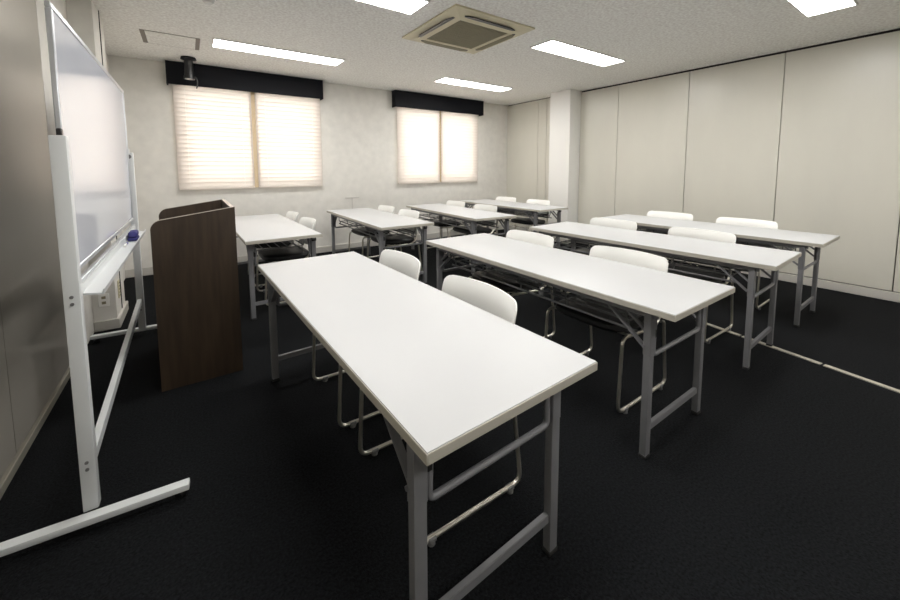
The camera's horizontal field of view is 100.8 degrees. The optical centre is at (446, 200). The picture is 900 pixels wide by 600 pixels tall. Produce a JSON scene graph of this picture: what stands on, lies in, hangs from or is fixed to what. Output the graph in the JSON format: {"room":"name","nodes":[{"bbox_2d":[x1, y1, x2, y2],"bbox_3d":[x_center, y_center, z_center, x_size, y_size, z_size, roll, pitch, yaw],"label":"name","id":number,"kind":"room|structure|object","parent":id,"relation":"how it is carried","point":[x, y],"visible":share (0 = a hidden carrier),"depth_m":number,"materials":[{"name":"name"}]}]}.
{"room":"classroom","nodes":[
{"label":"classroom","id":0,"kind":"room"},
{"bbox_2d":[0,0,124,478],"bbox_3d":[-1.483,-0.069,0.832,0.200,2.455,7.860,-4,6,-34],"label":"wall","id":1,"kind":"structure","parent":0,"point":[34,357],"depth_m":1.78,"materials":[{"name":"grey paint"}]},
{"bbox_2d":[0,368,69,499],"bbox_3d":[-0.722,1.212,0.000,0.038,0.040,5.455,-4,6,-34],"label":"baseboard","id":2,"kind":"structure","parent":1,"relation":"attached to","point":[22,451],"depth_m":1.67,"materials":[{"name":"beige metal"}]},
{"bbox_2d":[66,0,128,331],"bbox_3d":[-2.729,-0.245,2.939,0.153,2.453,0.475,-4,6,-34],"label":"wall","id":3,"kind":"structure","parent":0,"point":[83,16],"depth_m":2.82,"materials":[{"name":"paint"}]},
{"bbox_2d":[98,293,109,306],"bbox_3d":[-2.605,0.759,2.833,0.064,0.100,0.009,-4,6,-34],"label":"wall outlet","id":4,"kind":"object","parent":3,"relation":"attached to","point":[103,299],"visible":0.97,"depth_m":2.83,"materials":[{"name":"white plastic"}]},
{"bbox_2d":[117,279,120,297],"bbox_3d":[-2.629,0.710,2.993,0.010,0.140,0.060,-4,6,-34],"label":"air vent","id":5,"kind":"object","parent":3,"relation":"in","point":[118,281],"visible":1,"depth_m":2.98,"materials":[{"name":"beige plastic"}]},
{"bbox_2d":[108,55,506,269],"bbox_3d":[-1.271,-0.502,5.859,6.285,2.455,0.200,-4,6,-34],"label":"wall","id":6,"kind":"structure","parent":0,"point":[359,124],"depth_m":5.44,"materials":[{"name":"paint"}]},
{"bbox_2d":[172,84,254,189],"bbox_3d":[-2.831,-0.814,4.578,0.806,1.353,0.036,-4,6,-34],"label":"blind","id":7,"kind":"object","parent":6,"relation":"attached to","point":[213,126],"visible":0.88,"depth_m":4.57,"materials":[{"name":"white fabric"}]},
{"bbox_2d":[165,60,322,99],"bbox_3d":[-2.473,-1.501,4.743,1.757,0.255,0.124,-4,6,-34],"label":"blind pelmet","id":8,"kind":"object","parent":6,"relation":"attached to","point":[207,76],"visible":1,"depth_m":4.64,"materials":[{"name":"black"}]},
{"bbox_2d":[251,92,258,186],"bbox_3d":[-2.493,-0.841,4.834,0.098,1.345,0.008,-4,6,-34],"label":"trim","id":9,"kind":"structure","parent":6,"relation":"attached to","point":[252,93],"depth_m":4.84,"materials":[{"name":"beige"}]},
{"bbox_2d":[254,92,322,187],"bbox_3d":[-2.122,-0.859,5.066,0.830,1.353,0.036,-4,6,-34],"label":"blind","id":10,"kind":"object","parent":6,"relation":"attached to","point":[288,128],"visible":0.87,"depth_m":5.05,"materials":[{"name":"white fabric"}]},
{"bbox_2d":[125,225,503,277],"bbox_3d":[-1.210,0.682,5.877,5.885,0.092,0.022,-4,6,-34],"label":"baseboard","id":11,"kind":"structure","parent":6,"relation":"attached to","point":[149,270],"depth_m":5.59,"materials":[{"name":"grey plastic"}]},
{"bbox_2d":[397,107,439,183],"bbox_3d":[-0.449,-0.963,6.217,0.819,1.353,0.036,-4,6,-34],"label":"blind","id":12,"kind":"object","parent":6,"relation":"attached to","point":[418,130],"visible":0.91,"depth_m":6.21,"materials":[{"name":"white fabric"}]},
{"bbox_2d":[392,90,483,115],"bbox_3d":[-0.088,-1.651,6.384,1.805,0.255,0.124,-4,6,-34],"label":"blind pelmet","id":13,"kind":"object","parent":6,"relation":"attached to","point":[406,99],"visible":1,"depth_m":6.25,"materials":[{"name":"black"}]},
{"bbox_2d":[440,111,440,181],"bbox_3d":[-0.112,-0.991,6.473,0.082,1.345,0.008,-4,6,-34],"label":"trim","id":14,"kind":"structure","parent":6,"relation":"attached to","point":[440,111],"depth_m":6.48,"materials":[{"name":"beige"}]},
{"bbox_2d":[441,111,477,182],"bbox_3d":[0.247,-1.007,6.697,0.819,1.353,0.036,-4,6,-34],"label":"blind","id":15,"kind":"object","parent":6,"relation":"attached to","point":[459,131],"visible":0.88,"depth_m":6.69,"materials":[{"name":"white fabric"}]},
{"bbox_2d":[0,229,899,599],"bbox_3d":[0.873,1.051,2.621,6.785,0.100,8.360,-4,6,-34],"label":"floor","id":16,"kind":"structure","parent":0,"point":[784,484],"depth_m":1.48,"materials":[{"name":"carpet"}]},
{"bbox_2d":[0,0,189,556],"bbox_3d":[-1.746,0.181,1.947,0.575,1.768,1.925,-4,6,-34],"label":"whiteboard","id":17,"kind":"object","parent":16,"relation":"on","point":[92,163],"visible":0.85,"depth_m":1.39,"materials":[{"name":"white"}]},
{"bbox_2d":[82,226,145,294],"bbox_3d":[-1.685,0.256,1.948,0.064,0.046,1.585,-4,6,-34],"label":"tray","id":18,"kind":"object","parent":17,"relation":"on","point":[96,279],"depth_m":1.60,"materials":[{"name":"white metal"}]},
{"bbox_2d":[128,230,138,240],"bbox_3d":[-1.906,0.211,2.270,0.044,0.052,0.130,-4,6,-34],"label":"eraser","id":19,"kind":"object","parent":17,"relation":"on","point":[133,235],"visible":1,"depth_m":2.22,"materials":[{"name":"blue fabric"}]},
{"bbox_2d":[150,199,242,391],"bbox_3d":[-1.616,0.522,2.424,0.398,1.005,0.730,-4,6,-34],"label":"lectern","id":20,"kind":"object","parent":16,"relation":"on","point":[194,246],"visible":1,"depth_m":2.12,"materials":[{"name":"brown wood"}]},
{"bbox_2d":[248,211,298,287],"bbox_3d":[-1.905,0.514,4.138,0.512,0.730,0.490,-4,6,-34],"label":"chair","id":21,"kind":"object","parent":16,"relation":"on","point":[291,215],"visible":0.27,"depth_m":4.00,"materials":[{"name":"white plastic"}]},
{"bbox_2d":[235,214,321,320],"bbox_3d":[-1.827,0.574,3.790,0.590,0.669,1.800,-4,6,-35],"label":"folding table","id":22,"kind":"object","parent":16,"relation":"on","point":[251,230],"visible":0.69,"depth_m":3.27,"materials":[{"name":"white laminate"}]},
{"bbox_2d":[253,239,303,250],"bbox_3d":[-1.828,0.323,3.768,0.419,0.104,1.329,-4,6,-35],"label":"wire shelf","id":23,"kind":"object","parent":22,"relation":"attached to","point":[290,241],"depth_m":3.34,"materials":[{"name":"grey metal"}]},
{"bbox_2d":[256,217,315,304],"bbox_3d":[-1.528,0.559,3.599,0.512,0.730,0.490,-4,6,-35],"label":"chair","id":24,"kind":"object","parent":16,"relation":"on","point":[291,253],"visible":0.44,"depth_m":3.50,"materials":[{"name":"white plastic"}]},
{"bbox_2d":[312,249,420,427],"bbox_3d":[-0.422,0.689,2.040,0.512,0.730,0.490,-3,6,-34],"label":"chair","id":25,"kind":"object","parent":16,"relation":"on","point":[409,265],"visible":0.27,"depth_m":2.11,"materials":[{"name":"white plastic"}]},
{"bbox_2d":[349,205,395,257],"bbox_3d":[-0.947,0.451,4.833,0.512,0.730,0.490,-4,6,-34],"label":"chair","id":26,"kind":"object","parent":16,"relation":"on","point":[390,209],"visible":0.28,"depth_m":4.77,"materials":[{"name":"white plastic"}]},
{"bbox_2d":[326,208,433,283],"bbox_3d":[-0.867,0.514,4.454,0.590,0.669,1.800,-3,6,-33],"label":"folding table","id":27,"kind":"object","parent":16,"relation":"on","point":[381,221],"visible":0.92,"depth_m":4.03,"materials":[{"name":"white laminate"}]},
{"bbox_2d":[339,219,415,235],"bbox_3d":[-0.868,0.263,4.433,0.419,0.104,1.329,-3,6,-33],"label":"wire shelf","id":28,"kind":"object","parent":27,"relation":"attached to","point":[361,227],"depth_m":4.12,"materials":[{"name":"grey"}]},
{"bbox_2d":[367,209,421,270],"bbox_3d":[-0.593,0.494,4.314,0.512,0.730,0.490,-4,6,-35],"label":"chair","id":29,"kind":"object","parent":16,"relation":"on","point":[402,239],"visible":0.45,"depth_m":4.25,"materials":[{"name":"white plastic"}]},
{"bbox_2d":[258,251,597,599],"bbox_3d":[-0.331,0.753,1.654,0.590,0.669,1.800,-4,6,-36],"label":"folding table","id":30,"kind":"object","parent":16,"relation":"on","point":[442,371],"visible":1,"depth_m":1.11,"materials":[{"name":"white laminate"}]},
{"bbox_2d":[358,275,521,546],"bbox_3d":[-0.027,0.736,1.484,0.512,0.730,0.490,-4,6,-34],"label":"chair","id":31,"kind":"object","parent":16,"relation":"on","point":[489,298],"visible":0.29,"depth_m":1.54,"materials":[{"name":"white plastic"}]},
{"bbox_2d":[427,200,465,254],"bbox_3d":[-0.012,0.387,5.538,0.512,0.730,0.490,-3,6,-34],"label":"chair","id":32,"kind":"object","parent":16,"relation":"on","point":[449,202],"visible":0.35,"depth_m":5.46,"materials":[{"name":"white plastic"}]},
{"bbox_2d":[406,203,516,274],"bbox_3d":[0.115,0.459,5.050,0.590,0.669,1.800,-3,6,-31],"label":"folding table","id":33,"kind":"object","parent":16,"relation":"on","point":[471,216],"visible":0.73,"depth_m":4.69,"materials":[{"name":"white laminate"}]},
{"bbox_2d":[419,213,497,226],"bbox_3d":[0.114,0.208,5.029,0.419,0.104,1.329,-3,6,-31],"label":"wire shelf","id":34,"kind":"object","parent":33,"relation":"attached to","point":[477,222],"depth_m":4.67,"materials":[{"name":"grey metal"}]},
{"bbox_2d":[448,204,496,263],"bbox_3d":[0.371,0.438,4.929,0.512,0.730,0.490,-3,6,-34],"label":"chair","id":35,"kind":"object","parent":16,"relation":"on","point":[480,229],"visible":0.35,"depth_m":4.89,"materials":[{"name":"white plastic"}]},
{"bbox_2d":[478,196,516,235],"bbox_3d":[0.872,0.319,6.292,0.512,0.730,0.490,-4,6,-36],"label":"chair","id":36,"kind":"object","parent":16,"relation":"on","point":[511,199],"visible":0.15,"depth_m":6.38,"materials":[{"name":"white plastic"}]},
{"bbox_2d":[468,230,554,338],"bbox_3d":[0.476,0.625,2.755,0.512,0.730,0.490,-3,6,-34],"label":"chair","id":37,"kind":"object","parent":16,"relation":"on","point":[526,236],"visible":0.35,"depth_m":2.69,"materials":[{"name":"white plastic"}]},
{"bbox_2d":[462,199,567,247],"bbox_3d":[0.979,0.385,5.877,0.590,0.669,1.800,-4,6,-34],"label":"folding table","id":38,"kind":"object","parent":16,"relation":"on","point":[529,209],"visible":0.62,"depth_m":5.44,"materials":[{"name":"white laminate"}]},
{"bbox_2d":[472,206,550,216],"bbox_3d":[0.978,0.134,5.856,0.419,0.104,1.329,-4,6,-34],"label":"wire shelf","id":39,"kind":"object","parent":38,"relation":"attached to","point":[512,212],"depth_m":5.48,"materials":[{"name":"grey"}]},
{"bbox_2d":[509,199,549,235],"bbox_3d":[1.276,0.367,5.710,0.512,0.730,0.490,-4,6,-34],"label":"chair","id":40,"kind":"object","parent":16,"relation":"on","point":[526,222],"visible":0.45,"depth_m":5.65,"materials":[{"name":"white plastic"}]},
{"bbox_2d":[426,233,734,459],"bbox_3d":[0.599,0.690,2.340,0.590,0.669,1.800,-4,6,-34],"label":"folding table","id":41,"kind":"object","parent":16,"relation":"on","point":[652,294],"visible":0.97,"depth_m":1.83,"materials":[{"name":"white laminate"}]},
{"bbox_2d":[453,256,641,320],"bbox_3d":[0.598,0.440,2.319,0.419,0.104,1.329,-4,6,-34],"label":"wire shelf","id":42,"kind":"object","parent":41,"relation":"attached to","point":[568,299],"depth_m":2.07,"materials":[{"name":"grey metal"}]},
{"bbox_2d":[561,217,636,295],"bbox_3d":[1.437,0.559,3.481,0.512,0.730,0.490,-4,6,-34],"label":"chair","id":43,"kind":"object","parent":16,"relation":"on","point":[607,222],"visible":0.23,"depth_m":3.57,"materials":[{"name":"white plastic"}]},
{"bbox_2d":[544,245,668,413],"bbox_3d":[0.917,0.676,2.136,0.512,0.730,0.490,-4,6,-34],"label":"chair","id":44,"kind":"object","parent":16,"relation":"on","point":[633,257],"visible":0.46,"depth_m":2.06,"materials":[{"name":"white plastic"}]},
{"bbox_2d":[529,222,801,369],"bbox_3d":[1.562,0.629,3.020,0.590,0.669,1.800,-4,6,-36],"label":"folding table","id":45,"kind":"object","parent":16,"relation":"on","point":[750,259],"visible":0.8,"depth_m":2.56,"materials":[{"name":"white laminate"}]},
{"bbox_2d":[556,239,743,275],"bbox_3d":[1.562,0.378,2.998,0.419,0.104,1.329,-4,6,-36],"label":"wire shelf","id":46,"kind":"object","parent":45,"relation":"attached to","point":[684,261],"depth_m":2.66,"materials":[{"name":"grey metal"}]},
{"bbox_2d":[645,211,692,264],"bbox_3d":[2.324,0.507,4.051,0.512,0.730,0.490,-4,6,-35],"label":"chair","id":47,"kind":"object","parent":16,"relation":"on","point":[662,214],"visible":0.12,"depth_m":4.16,"materials":[{"name":"white plastic"}]},
{"bbox_2d":[667,227,735,343],"bbox_3d":[1.858,0.610,2.874,0.512,0.730,0.490,-3,6,-33],"label":"chair","id":48,"kind":"object","parent":16,"relation":"on","point":[704,234],"visible":0.33,"depth_m":2.83,"materials":[{"name":"white plastic"}]},
{"bbox_2d":[600,214,839,326],"bbox_3d":[2.449,0.574,3.625,0.590,0.669,1.800,-4,6,-35],"label":"folding table","id":49,"kind":"object","parent":16,"relation":"on","point":[788,239],"visible":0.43,"depth_m":3.12,"materials":[{"name":"white laminate"}]},
{"bbox_2d":[636,228,795,250],"bbox_3d":[2.449,0.323,3.604,0.419,0.104,1.329,-4,6,-35],"label":"wire shelf","id":50,"kind":"object","parent":49,"relation":"attached to","point":[641,229],"depth_m":3.37,"materials":[{"name":"grey"}]},
{"bbox_2d":[696,217,777,309],"bbox_3d":[2.716,0.554,3.486,0.512,0.730,0.490,-4,6,-35],"label":"chair","id":51,"kind":"object","parent":16,"relation":"on","point":[722,220],"visible":0.12,"depth_m":3.54,"materials":[{"name":"white plastic"}]},
{"bbox_2d":[695,320,899,392],"bbox_3d":[2.358,1.023,2.270,0.036,0.006,1.612,-3,5,-25],"label":"trim","id":52,"kind":"structure","parent":16,"relation":"on","point":[708,324],"depth_m":2.31,"materials":[{"name":"silver metal"}]},
{"bbox_2d":[92,0,899,105],"bbox_3d":[0.864,-1.504,2.401,6.785,0.120,8.360,-4,6,-34],"label":"ceiling","id":53,"kind":"structure","parent":0,"point":[654,37],"depth_m":3.47,"materials":[{"name":"white paint"}]},
{"bbox_2d":[139,29,199,49],"bbox_3d":[-2.629,-1.529,3.563,0.450,0.004,0.410,-4,6,-34],"label":"access hatch","id":54,"kind":"object","parent":53,"relation":"attached to","point":[153,37],"visible":1,"depth_m":3.55,"materials":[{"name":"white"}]},
{"bbox_2d":[180,56,197,88],"bbox_3d":[-2.847,-1.413,4.128,0.154,0.331,0.149,-4,6,-34],"label":"spotlight","id":55,"kind":"object","parent":53,"relation":"attached to","point":[188,60],"depth_m":4.09,"materials":[{"name":"black plastic"}]},
{"bbox_2d":[201,0,216,4],"bbox_3d":[-1.722,-1.442,2.692,0.110,0.034,0.110,-4,6,-34],"label":"smoke detector","id":56,"kind":"object","parent":53,"relation":"attached to","point":[208,2],"visible":1,"depth_m":2.69,"materials":[{"name":"white paint"}]},
{"bbox_2d":[211,38,344,65],"bbox_3d":[-1.746,-1.563,3.965,1.270,0.011,0.290,-4,6,-34],"label":"recessed light","id":57,"kind":"object","parent":53,"relation":"in","point":[216,42],"visible":1,"depth_m":3.92,"materials":[{"name":"white plastic"}]},
{"bbox_2d":[354,0,429,14],"bbox_3d":[-0.721,-1.440,2.496,1.270,0.011,0.290,-4,6,-34],"label":"recessed light","id":58,"kind":"object","parent":53,"relation":"in","point":[409,7],"visible":1,"depth_m":2.79,"materials":[{"name":"white plastic"}]},
{"bbox_2d":[402,4,534,53],"bbox_3d":[0.182,-1.506,3.386,0.860,0.040,0.860,-4,6,-34],"label":"air conditioner","id":59,"kind":"object","parent":53,"relation":"attached to","point":[458,27],"visible":1,"depth_m":3.26,"materials":[{"name":"beige plastic"}]},
{"bbox_2d":[427,20,506,48],"bbox_3d":[0.182,-1.495,3.387,0.524,0.007,0.524,-4,6,-34],"label":"grille","id":60,"kind":"object","parent":59,"relation":"attached to","point":[464,34],"depth_m":3.36,"materials":[{"name":"brown plastic"}]},
{"bbox_2d":[434,77,512,91],"bbox_3d":[0.426,-1.702,5.496,1.270,0.011,0.290,-4,6,-34],"label":"recessed light","id":61,"kind":"object","parent":53,"relation":"in","point":[446,80],"visible":1,"depth_m":5.46,"materials":[{"name":"white plastic"}]},
{"bbox_2d":[530,39,625,66],"bbox_3d":[1.459,-1.580,4.033,1.270,0.011,0.290,-4,6,-34],"label":"recessed light","id":62,"kind":"object","parent":53,"relation":"in","point":[553,46],"visible":1,"depth_m":3.98,"materials":[{"name":"white plastic"}]},
{"bbox_2d":[785,0,858,17],"bbox_3d":[2.506,-1.458,2.567,1.270,0.011,0.290,-4,6,-34],"label":"recessed light","id":63,"kind":"object","parent":53,"relation":"in","point":[808,8],"visible":1,"depth_m":2.83,"materials":[{"name":"white plastic"}]},
{"bbox_2d":[548,89,581,243],"bbox_3d":[1.949,-0.539,6.162,0.300,2.454,0.420,-4,6,-34],"label":"wall column","id":64,"kind":"structure","parent":0,"point":[565,105],"depth_m":6.02,"materials":[{"name":"white paint"}]},
{"bbox_2d":[506,28,899,292],"bbox_3d":[3.502,-0.381,4.264,0.150,2.455,7.860,-4,6,-34],"label":"wall","id":65,"kind":"structure","parent":0,"point":[804,139],"depth_m":4.11,"materials":[{"name":"beige paint"}]},
{"bbox_2d":[509,225,538,232],"bbox_3d":[1.579,0.578,7.029,0.042,0.083,1.270,-4,6,-34],"label":"baseboard","id":66,"kind":"structure","parent":65,"relation":"attached to","point":[511,227],"depth_m":7.23,"materials":[{"name":"grey plastic"}]},
{"bbox_2d":[578,242,899,302],"bbox_3d":[3.930,0.861,3.639,0.042,0.083,6.180,-4,6,-34],"label":"baseboard","id":67,"kind":"structure","parent":65,"relation":"attached to","point":[826,284],"depth_m":3.67,"materials":[{"name":"grey plastic"}]},
{"bbox_2d":[580,26,899,90],"bbox_3d":[3.898,-1.536,3.417,0.031,0.009,6.180,-4,6,-34],"label":"trim","id":68,"kind":"structure","parent":65,"relation":"attached to","point":[899,26],"depth_m":4.05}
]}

